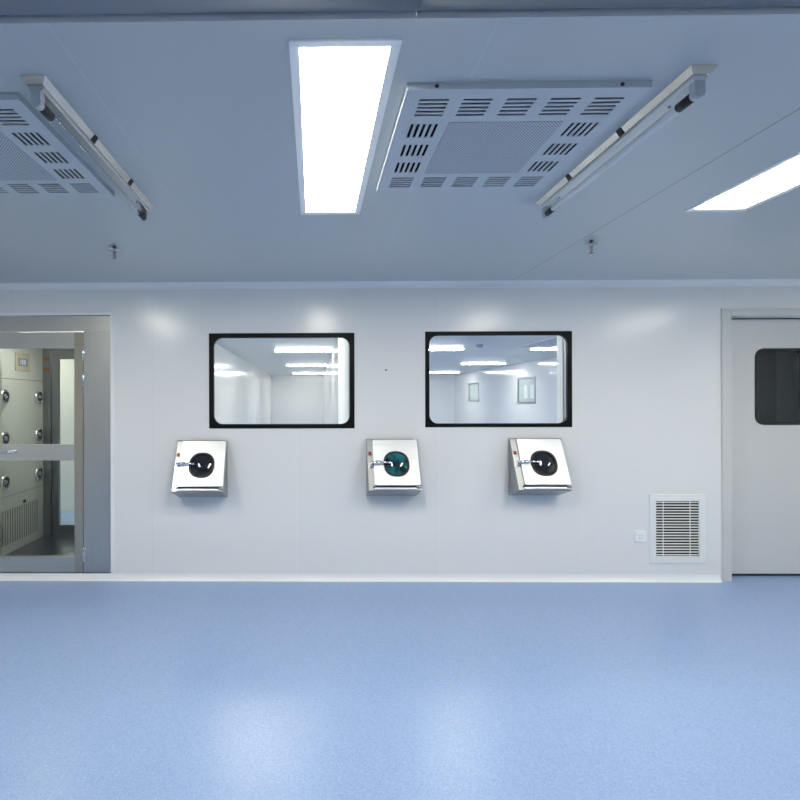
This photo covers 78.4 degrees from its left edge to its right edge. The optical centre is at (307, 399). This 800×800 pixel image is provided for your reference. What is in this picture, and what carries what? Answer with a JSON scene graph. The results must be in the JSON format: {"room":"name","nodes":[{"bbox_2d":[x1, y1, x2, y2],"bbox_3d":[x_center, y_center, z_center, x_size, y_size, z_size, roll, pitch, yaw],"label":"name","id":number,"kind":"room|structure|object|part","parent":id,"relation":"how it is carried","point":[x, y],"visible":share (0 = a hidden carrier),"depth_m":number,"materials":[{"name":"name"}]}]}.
{"room":"clean room","nodes":[
{"label":"clean room","id":0,"kind":"room"},
{"bbox_2d":[60,359,74,511],"bbox_3d":[-3.874,0.279,6.697,4.290,2.540,0.100,0,0,1],"label":"wall","id":1,"kind":"structure","parent":0,"point":[67,485],"depth_m":6.64,"materials":[{"name":"white"}]},
{"bbox_2d":[214,343,271,423],"bbox_3d":[-1.617,0.274,11.870,0.100,2.540,15.300,0,0,1],"label":"wall","id":2,"kind":"structure","parent":0,"point":[243,391],"depth_m":11.06,"materials":[{"name":"white paint"}]},
{"bbox_2d":[323,338,337,423],"bbox_3d":[0.589,0.269,12.744,0.100,2.540,13.500,0,0,1],"label":"wall","id":3,"kind":"structure","parent":0,"point":[330,377],"depth_m":10.40,"materials":[{"name":"white paint"}]},
{"bbox_2d":[338,338,348,423],"bbox_3d":[0.457,0.269,5.095,0.180,2.540,1.800,0,0,1],"label":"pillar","id":4,"kind":"structure","parent":0,"point":[343,345],"depth_m":4.92,"materials":[{"name":"white paint"}]},
{"bbox_2d":[272,375,454,423],"bbox_3d":[2.230,0.265,19.525,7.610,2.540,0.100,0,0,1],"label":"wall","id":5,"kind":"structure","parent":0,"point":[296,399],"depth_m":19.50,"materials":[{"name":"white paint"}]},
{"bbox_2d":[0,512,799,799],"bbox_3d":[0.355,1.589,8.446,12.700,0.100,22.300,0,0,1],"label":"floor","id":6,"kind":"structure","parent":0,"point":[110,690],"depth_m":2.52,"materials":[{"name":"blue plastic"}]},
{"bbox_2d":[0,312,114,572],"bbox_3d":[-2.329,0.398,4.737,1.347,2.294,1.343,0,0,1],"label":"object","id":7,"kind":"object","parent":6,"relation":"on","point":[33,537],"visible":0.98,"depth_m":4.14,"materials":[{"name":"metal"}]},
{"bbox_3d":[-2.605,0.451,4.102,0.211,0.051,0.067,0,0,1],"label":"handle","id":8,"kind":"part","parent":7,"relation":"part of","materials":[{"name":"silver metal"}]},
{"bbox_3d":[-2.332,1.525,4.793,1.215,0.040,1.230,0,0,1],"label":"floor plate","id":9,"kind":"part","parent":7,"relation":"part of","materials":[{"name":"metal"}]},
{"bbox_3d":[-2.327,0.449,4.152,0.786,2.064,0.040,0,0,1],"label":"door","id":10,"kind":"part","parent":7,"relation":"part of","materials":[{"name":"metal"}]},
{"bbox_3d":[-2.327,0.445,5.358,1.215,2.120,0.100,0,0,1],"label":"frame","id":11,"kind":"part","parent":7,"relation":"part of","materials":[{"name":"metal"}]},
{"bbox_3d":[-2.327,0.484,5.349,1.039,2.032,0.038,0,0,1],"label":"door","id":12,"kind":"part","parent":7,"relation":"part of","materials":[{"name":"metal"}]},
{"bbox_3d":[-2.343,0.411,4.159,1.303,2.268,0.038,0,0,1],"label":"panel","id":13,"kind":"part","parent":7,"relation":"part of","materials":[{"name":"metal"}]},
{"bbox_2d":[0,14,799,374],"bbox_3d":[0.349,-1.051,8.446,12.700,0.100,22.300,0,0,1],"label":"ceiling","id":14,"kind":"structure","parent":0,"point":[199,115],"depth_m":2.14,"materials":[{"name":"white paint"}]},
{"bbox_2d":[0,93,114,197],"bbox_3d":[-1.317,-0.986,1.935,0.766,0.023,0.752,0,0,1],"label":"ceiling vent","id":15,"kind":"object","parent":14,"relation":"in","point":[36,161],"visible":1,"depth_m":1.97,"materials":[{"name":"grey metal"}]},
{"bbox_2d":[20,75,153,221],"bbox_3d":[-0.839,-0.956,1.978,0.084,0.085,1.009,0,0,1],"label":"lamp","id":16,"kind":"object","parent":14,"relation":"attached to","point":[45,97],"visible":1,"depth_m":1.75,"materials":[{"name":"silver metal"}]},
{"bbox_2d":[109,246,119,259],"bbox_3d":[-1.256,-0.956,3.115,0.070,0.083,0.070,0,0,1],"label":"sprinkler head","id":17,"kind":"object","parent":14,"relation":"attached to","point":[114,250],"visible":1,"depth_m":3.11},
{"bbox_2d":[0,0,420,22],"bbox_3d":[-1.732,-0.979,1.189,4.012,0.034,0.172,0,0,1],"label":"ceiling beam","id":18,"kind":"structure","parent":14,"relation":"attached to","point":[11,11],"depth_m":1.20,"materials":[{"name":"grey"}]},
{"bbox_2d":[274,349,332,352],"bbox_3d":[-0.087,-0.962,9.549,1.150,0.075,0.305,0,0,1],"label":"strip light","id":19,"kind":"object","parent":14,"relation":"attached to","point":[276,350],"visible":1,"depth_m":9.46,"materials":[{"name":"white plastic"}]},
{"bbox_2d":[275,350,331,351],"bbox_3d":[-0.087,-0.979,9.552,1.130,0.018,0.200,0,0,1],"label":"diffuser","id":20,"kind":"object","parent":19,"relation":"attached to","point":[275,350],"depth_m":9.46,"materials":[{"name":"white plastic"}]},
{"bbox_2d":[287,365,326,366],"bbox_3d":[-0.037,-0.962,13.749,1.150,0.075,0.305,0,0,1],"label":"strip light","id":21,"kind":"object","parent":14,"relation":"attached to","point":[287,365],"visible":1,"depth_m":13.65,"materials":[{"name":"grey plastic"}]},
{"bbox_2d":[287,365,326,365],"bbox_3d":[-0.037,-0.979,13.751,1.130,0.018,0.200,0,0,1],"label":"diffuser","id":22,"kind":"object","parent":21,"relation":"attached to","point":[287,365],"depth_m":13.65,"materials":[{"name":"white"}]},
{"bbox_2d":[293,372,323,374],"bbox_3d":[0.009,-0.963,17.599,1.150,0.075,0.305,0,0,1],"label":"strip light","id":23,"kind":"object","parent":14,"relation":"attached to","point":[319,373],"visible":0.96,"depth_m":17.56,"materials":[{"name":"grey plastic"}]},
{"bbox_2d":[293,373,323,373],"bbox_3d":[0.009,-0.979,17.601,1.130,0.018,0.200,0,0,1],"label":"diffuser","id":24,"kind":"object","parent":23,"relation":"attached to","point":[293,373],"depth_m":17.57,"materials":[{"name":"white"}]},
{"bbox_2d":[289,38,401,214],"bbox_3d":[0.111,-0.997,1.951,0.314,0.006,1.244,0,0,1],"label":"led panel","id":25,"kind":"object","parent":14,"relation":"attached to","point":[341,87],"visible":1,"depth_m":1.67,"materials":[{"name":"white plastic"}]},
{"bbox_2d":[429,372,458,373],"bbox_3d":[4.845,-0.973,17.241,1.150,0.075,0.305,0,0,1],"label":"strip light","id":26,"kind":"object","parent":14,"relation":"attached to","point":[429,372],"visible":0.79,"depth_m":17.15,"materials":[{"name":"grey plastic"}]},
{"bbox_2d":[429,372,458,372],"bbox_3d":[4.845,-0.990,17.243,1.130,0.018,0.200,0,0,1],"label":"diffuser","id":27,"kind":"object","parent":26,"relation":"attached to","point":[429,372],"depth_m":17.15,"materials":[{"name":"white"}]},
{"bbox_2d":[429,348,463,351],"bbox_3d":[2.441,-0.968,9.369,1.150,0.075,0.305,0,0,1],"label":"strip light","id":28,"kind":"object","parent":14,"relation":"attached to","point":[430,349],"visible":0.57,"depth_m":9.28,"materials":[{"name":"grey plastic"}]},
{"bbox_2d":[461,363,504,365],"bbox_3d":[4.796,-0.973,13.141,1.150,0.075,0.305,0,0,1],"label":"strip light","id":29,"kind":"object","parent":14,"relation":"attached to","point":[461,363],"visible":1,"depth_m":13.05,"materials":[{"name":"grey plastic"}]},
{"bbox_2d":[463,363,504,363],"bbox_3d":[4.796,-0.990,13.143,1.130,0.018,0.200,0,0,1],"label":"diffuser","id":30,"kind":"object","parent":29,"relation":"attached to","point":[463,363],"depth_m":13.05,"materials":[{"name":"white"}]},
{"bbox_2d":[376,80,651,191],"bbox_3d":[0.700,-0.990,1.879,0.766,0.023,0.749,0,0,1],"label":"ceiling vent","id":31,"kind":"object","parent":14,"relation":"in","point":[446,136],"visible":1,"depth_m":1.75,"materials":[{"name":"grey metal"}]},
{"bbox_2d":[514,336,556,347],"bbox_3d":[4.247,-1.002,8.250,0.660,0.015,1.800,0,0,1],"label":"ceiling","id":32,"kind":"structure","parent":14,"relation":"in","point":[552,341],"depth_m":8.66,"materials":[{"name":"white"}]},
{"bbox_2d":[529,347,556,350],"bbox_3d":[4.950,-0.973,9.339,1.150,0.075,0.305,0,0,1],"label":"strip light","id":33,"kind":"object","parent":14,"relation":"attached to","point":[550,348],"visible":0.43,"depth_m":9.25,"materials":[{"name":"grey plastic"}]},
{"bbox_2d":[531,348,556,349],"bbox_3d":[4.950,-0.990,9.341,1.130,0.018,0.200,0,0,1],"label":"diffuser","id":34,"kind":"object","parent":33,"relation":"attached to","point":[531,348],"depth_m":9.31,"materials":[{"name":"white plastic"}]},
{"bbox_2d":[585,240,597,253],"bbox_3d":[1.782,-0.962,3.019,0.070,0.083,0.070,0,0,1],"label":"sprinkler head","id":35,"kind":"object","parent":14,"relation":"attached to","point":[591,243],"visible":1,"depth_m":3.01},
{"bbox_2d":[416,0,799,18],"bbox_3d":[2.794,-0.989,1.135,5.036,0.034,0.172,0,0,1],"label":"ceiling beam","id":36,"kind":"structure","parent":14,"relation":"attached to","point":[427,8],"depth_m":1.20,"materials":[{"name":"grey metal"}]},
{"bbox_2d":[536,64,717,217],"bbox_3d":[1.191,-0.960,1.938,0.084,0.085,1.009,0,0,1],"label":"lamp","id":37,"kind":"object","parent":14,"relation":"attached to","point":[689,86],"visible":1,"depth_m":1.73,"materials":[{"name":"polished steel"},{"name":"clear quartz glass"},{"name":"light grey plastic"}]},
{"bbox_2d":[684,152,799,211],"bbox_3d":[2.144,-1.002,1.919,0.314,0.006,1.244,0,0,1],"label":"led panel","id":38,"kind":"object","parent":14,"relation":"attached to","point":[782,177],"visible":1,"depth_m":2.28,"materials":[{"name":"white plastic"}]},
{"bbox_2d":[0,286,799,580],"bbox_3d":[0.300,0.269,4.147,12.700,2.540,0.100,0,0,1],"label":"wall","id":39,"kind":"structure","parent":0,"point":[646,361],"depth_m":4.09,"materials":[{"name":"white paint"}]},
{"bbox_2d":[171,440,227,496],"bbox_3d":[-0.901,0.586,4.005,0.426,0.486,0.212,0,0,1],"label":"hatch","id":40,"kind":"object","parent":39,"relation":"attached to","point":[200,468],"visible":1,"depth_m":3.97,"materials":[{"name":"metal"}]},
{"bbox_3d":[-1.014,0.541,3.970,0.178,0.062,0.052,0,0,10],"label":"latch handle","id":41,"kind":"part","parent":40,"relation":"part of","materials":[{"name":"silver metal"}]},
{"bbox_3d":[-0.880,0.530,3.994,0.372,0.364,0.183,0,0,1],"label":"door","id":42,"kind":"part","parent":40,"relation":"part of","materials":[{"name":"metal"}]},
{"bbox_2d":[209,333,353,427],"bbox_3d":[-0.225,-0.165,4.151,1.242,0.813,0.104,0,0,1],"label":"window","id":43,"kind":"structure","parent":39,"relation":"in","point":[213,337],"depth_m":4.10,"materials":[{"name":"black"}]},
{"bbox_2d":[0,573,722,582],"bbox_3d":[-0.108,1.512,4.087,7.180,0.056,0.030,0,0,1],"label":"baseboard","id":44,"kind":"structure","parent":39,"relation":"attached to","point":[3,576],"depth_m":4.08,"materials":[{"name":"white"}]},
{"bbox_2d":[366,439,421,495],"bbox_3d":[0.708,0.572,3.986,0.426,0.486,0.212,0,0,1],"label":"hatch","id":45,"kind":"object","parent":39,"relation":"attached to","point":[392,465],"visible":1,"depth_m":3.95,"materials":[{"name":"metal"}]},
{"bbox_3d":[0.595,0.528,3.951,0.178,0.062,0.052,0,0,10],"label":"latch handle","id":46,"kind":"part","parent":45,"relation":"part of","materials":[{"name":"silver metal"}]},
{"bbox_2d":[0,279,799,289],"bbox_3d":[0.822,-0.977,4.065,9.050,0.050,0.050,0,0,1],"label":"trim","id":47,"kind":"structure","parent":39,"relation":"attached to","point":[695,282],"depth_m":4.08,"materials":[{"name":"white metal"}]},
{"bbox_2d":[425,331,571,426],"bbox_3d":[1.620,-0.177,4.129,1.240,0.813,0.104,0,0,1],"label":"window","id":48,"kind":"structure","parent":39,"relation":"in","point":[567,335],"depth_m":4.08,"materials":[{"name":"black"}]},
{"bbox_2d":[509,438,571,494],"bbox_3d":[1.917,0.565,3.971,0.426,0.486,0.212,0,0,1],"label":"hatch","id":49,"kind":"object","parent":39,"relation":"attached to","point":[537,466],"visible":1,"depth_m":3.94,"materials":[{"name":"metal"}]},
{"bbox_3d":[1.804,0.520,3.936,0.178,0.062,0.052,0,0,10],"label":"latch handle","id":50,"kind":"part","parent":49,"relation":"part of","materials":[{"name":"silver metal"}]},
{"bbox_2d":[557,336,562,422],"bbox_3d":[2.294,0.265,4.223,0.155,2.540,0.100,0,0,1],"label":"pillar","id":51,"kind":"structure","parent":39,"relation":"in","point":[559,338],"depth_m":4.23,"materials":[{"name":"white paint"}]},
{"bbox_2d":[634,530,645,541],"bbox_3d":[2.812,1.153,4.060,0.096,0.096,0.014,0,0,1],"label":"wall socket","id":52,"kind":"object","parent":39,"relation":"attached to","point":[639,535],"visible":1,"depth_m":4.06,"materials":[{"name":"white plastic"}]},
{"bbox_2d":[649,494,704,562],"bbox_3d":[3.119,1.087,4.055,0.464,0.582,0.016,0,0,1],"label":"air vent","id":53,"kind":"object","parent":39,"relation":"in","point":[676,521],"visible":1,"depth_m":4.05,"materials":[{"name":"white metal"}]},
{"bbox_2d":[721,308,799,581],"bbox_3d":[4.132,0.377,4.140,1.278,2.307,0.202,0,0,1],"label":"door","id":54,"kind":"structure","parent":39,"relation":"in","point":[760,461],"depth_m":4.17,"materials":[{"name":"white paint"}]},
{"bbox_2d":[455,357,556,422],"bbox_3d":[5.892,0.257,11.780,0.100,2.540,15.300,0,0,1],"label":"wall","id":55,"kind":"structure","parent":0,"point":[497,403],"depth_m":14.20,"materials":[{"name":"white paint"}]},
{"bbox_2d":[468,382,478,401],"bbox_3d":[5.948,-0.278,17.110,0.115,0.690,1.080,0,0,1],"label":"window","id":56,"kind":"structure","parent":55,"relation":"in","point":[473,388],"depth_m":17.18,"materials":[{"name":"white glass"}]},
{"bbox_3d":[5.963,-0.278,17.110,0.084,0.590,0.980,0,0,1],"label":"panel","id":57,"kind":"part","parent":56,"relation":"part of","materials":[{"name":"white"}]},
{"bbox_2d":[517,376,535,403],"bbox_3d":[5.897,-0.261,12.870,0.115,0.715,1.100,0,0,1],"label":"window","id":58,"kind":"structure","parent":55,"relation":"in","point":[526,386],"depth_m":12.88,"materials":[{"name":"white glass"}]},
{"bbox_3d":[5.867,-0.220,12.921,0.007,0.355,0.200,0,0,1],"label":"bright panel","id":59,"kind":"part","parent":58,"relation":"part of","materials":[{"name":"white"}]},
{"bbox_3d":[5.912,-0.261,12.870,0.084,0.615,1.000,0,0,1],"label":"panel","id":60,"kind":"part","parent":58,"relation":"part of","materials":[{"name":"white"}]},
{"bbox_3d":[5.863,-0.220,12.550,0.007,0.355,0.200,0,0,1],"label":"bright panel","id":61,"kind":"part","parent":58,"relation":"part of","materials":[{"name":"white glass"}]},
{"bbox_2d":[758,351,799,421],"bbox_3d":[4.998,0.259,4.790,0.080,2.540,1.300,0,0,1],"label":"wall","id":62,"kind":"structure","parent":0,"point":[767,388],"depth_m":5.17,"materials":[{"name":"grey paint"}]},
{"bbox_2d":[776,351,796,421],"bbox_3d":[4.940,0.259,4.956,0.039,2.540,0.170,0,0,1],"label":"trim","id":63,"kind":"structure","parent":62,"relation":"attached to","point":[786,371],"depth_m":4.93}
]}

